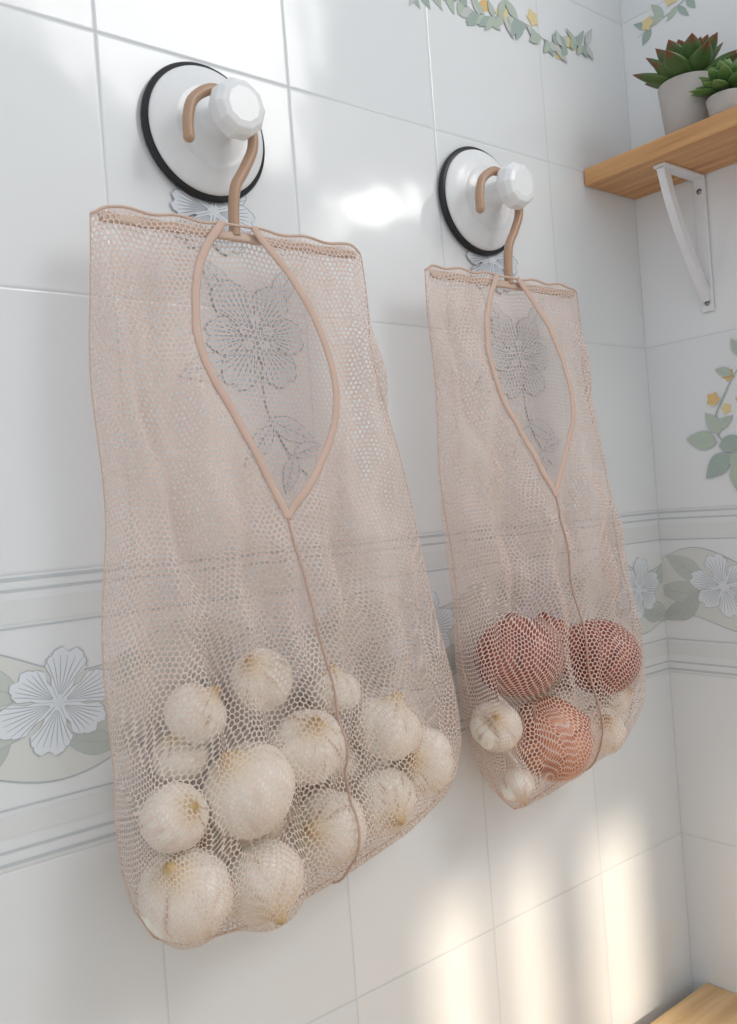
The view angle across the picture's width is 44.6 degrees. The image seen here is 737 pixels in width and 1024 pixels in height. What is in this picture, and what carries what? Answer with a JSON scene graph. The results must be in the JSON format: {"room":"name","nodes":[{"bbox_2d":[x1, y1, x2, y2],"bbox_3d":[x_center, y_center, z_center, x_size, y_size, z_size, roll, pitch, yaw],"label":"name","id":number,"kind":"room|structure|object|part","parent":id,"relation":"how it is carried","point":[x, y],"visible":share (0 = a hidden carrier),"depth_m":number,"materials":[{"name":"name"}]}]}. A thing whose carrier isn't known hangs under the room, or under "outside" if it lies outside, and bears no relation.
{"room":"kitchen","nodes":[
{"label":"kitchen","id":0,"kind":"room"},
{"bbox_2d":[0,0,692,1023],"bbox_3d":[-0.516,0.139,0.459,2.389,2.750,0.100,-4,0,-39],"label":"wall","id":1,"kind":"structure","parent":0,"point":[567,906],"depth_m":0.81,"materials":[{"name":"tile"}]},
{"bbox_2d":[0,776,164,840],"bbox_3d":[-0.202,0.208,0.644,0.121,0.020,0.005,-4,0,-39],"label":"print","id":2,"kind":"object","parent":1,"relation":"attached to","point":[38,819],"depth_m":0.63,"materials":[{"name":"grey tile"}]},
{"bbox_2d":[140,61,264,202],"bbox_3d":[-0.114,-0.308,0.705,0.112,0.112,0.064,-4,0,-39],"label":"hook","id":3,"kind":"object","parent":1,"relation":"attached to","point":[204,168],"visible":0.93,"depth_m":0.70,"materials":[{"name":"white plastic"}]},
{"bbox_3d":[-0.100,-0.309,0.688,0.045,0.043,0.019,-4,0,-39],"label":"knob","id":4,"kind":"part","parent":3,"relation":"part of","materials":[{"name":"white plastic"}]},
{"bbox_2d":[89,83,460,949],"bbox_3d":[-0.058,-0.014,0.705,0.323,0.637,0.102,-4,0,-37],"label":"bag","id":5,"kind":"object","parent":3,"relation":"hanging from","point":[185,892],"visible":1,"depth_m":0.67,"materials":[{"name":"beige fabric"}]},
{"bbox_2d":[203,261,303,390],"bbox_3d":[-0.095,-0.153,0.752,0.095,0.104,0.005,-4,0,-39],"label":"print","id":6,"kind":"object","parent":1,"relation":"attached to","point":[207,267],"depth_m":0.75,"materials":[{"name":"grey"}]},
{"bbox_2d":[0,532,602,630],"bbox_3d":[0.009,0.052,0.824,0.672,0.019,0.005,-4,0,-39],"label":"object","id":7,"kind":"object","parent":1,"relation":"attached to","point":[61,606],"depth_m":0.69,"materials":[{"name":"grey tile"}]},
{"bbox_2d":[0,557,665,783],"bbox_3d":[0.055,0.117,0.858,0.794,0.101,0.005,-4,0,-39],"label":"print","id":8,"kind":"object","parent":1,"relation":"attached to","point":[54,712],"depth_m":0.67,"materials":[{"name":"grey tile"}]},
{"bbox_2d":[439,146,534,255],"bbox_3d":[0.132,-0.321,0.905,0.112,0.112,0.064,-4,0,-39],"label":"hook","id":9,"kind":"object","parent":1,"relation":"attached to","point":[486,233],"visible":0.85,"depth_m":0.90,"materials":[{"name":"white plastic"}]},
{"bbox_3d":[0.146,-0.322,0.888,0.045,0.043,0.019,-4,0,-39],"label":"knob","id":10,"kind":"part","parent":9,"relation":"part of","materials":[{"name":"white plastic"}]},
{"bbox_2d":[425,166,645,809],"bbox_3d":[0.178,-0.032,0.898,0.270,0.622,0.104,-4,0,-39],"label":"bag","id":11,"kind":"object","parent":9,"relation":"hanging from","point":[517,656],"visible":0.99,"depth_m":0.86,"materials":[{"name":"beige fabric"}]},
{"bbox_2d":[446,0,593,62],"bbox_3d":[0.172,-0.537,0.990,0.243,0.055,0.005,-4,0,-39],"label":"print","id":12,"kind":"object","parent":1,"relation":"attached to","point":[473,18],"depth_m":0.98,"materials":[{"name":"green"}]},
{"bbox_2d":[620,0,736,993],"bbox_3d":[0.497,0.062,1.023,0.102,2.750,0.333,-4,0,-39],"label":"wall","id":13,"kind":"structure","parent":0,"point":[691,354],"depth_m":1.07,"materials":[{"name":"tile"}]},
{"bbox_2d":[584,106,736,312],"bbox_3d":[0.393,-0.320,0.958,0.102,0.177,0.309,-4,0,-39],"label":"wall shelf","id":14,"kind":"object","parent":13,"relation":"attached to","point":[707,145],"visible":1,"depth_m":1.00,"materials":[{"name":"brown wood"}]},
{"bbox_3d":[0.351,-0.384,1.015,0.083,0.004,0.015,-4,0,-39],"label":"bracket arm","id":15,"kind":"part","parent":14,"relation":"part of","materials":[{"name":"white metal"}]},
{"bbox_2d":[633,32,736,134],"bbox_3d":[0.353,-0.460,0.983,0.104,0.107,0.103,-4,0,-20],"label":"potted succulent","id":16,"kind":"object","parent":14,"relation":"on","point":[678,68],"visible":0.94,"depth_m":0.96,"materials":[{"name":"green plant"}]},
{"bbox_3d":[0.388,-0.310,1.040,0.003,0.156,0.015,-4,0,-39],"label":"bracket leg","id":17,"kind":"part","parent":14,"relation":"part of","materials":[{"name":"white metal"}]},
{"bbox_2d":[688,58,736,116],"bbox_3d":[0.368,-0.436,0.932,0.072,0.058,0.066,-4,0,13],"label":"potted succulent","id":18,"kind":"object","parent":14,"relation":"on","point":[720,87],"visible":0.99,"depth_m":0.92,"materials":[{"name":"green plant"}]},
{"bbox_2d":[633,0,736,675],"bbox_3d":[0.437,-0.221,0.991,0.002,0.818,0.333,-4,0,-39],"label":"print","id":19,"kind":"object","parent":13,"relation":"attached to","point":[691,354],"depth_m":1.07,"materials":[{"name":"grey tile"}]},
{"bbox_2d":[658,71,708,134],"bbox_3d":[0.353,-0.437,0.986,0.064,0.062,0.064,-4,0,-39],"label":"pot","id":20,"kind":"object","parent":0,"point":[679,110],"depth_m":0.96,"materials":[{"name":"white ceramic"}]},
{"bbox_2d":[706,88,736,116],"bbox_3d":[0.373,-0.419,0.931,0.042,0.022,0.042,-4,0,-39],"label":"pot","id":21,"kind":"object","parent":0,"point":[719,100],"depth_m":0.92,"materials":[{"name":"white ceramic"}]},
{"bbox_3d":[1.230,1.413,0.190,4.600,0.050,2.600,-4,0,-39],"label":"floor","id":22,"kind":"structure","parent":0,"visible":0},
{"bbox_2d":[650,983,736,1023],"bbox_3d":[0.283,1.020,0.591,0.888,0.872,0.580,-4,0,-39],"label":"countertop","id":23,"kind":"structure","parent":22,"relation":"on","point":[709,1004],"depth_m":1.04,"materials":[{"name":"brown wood"}]}
]}

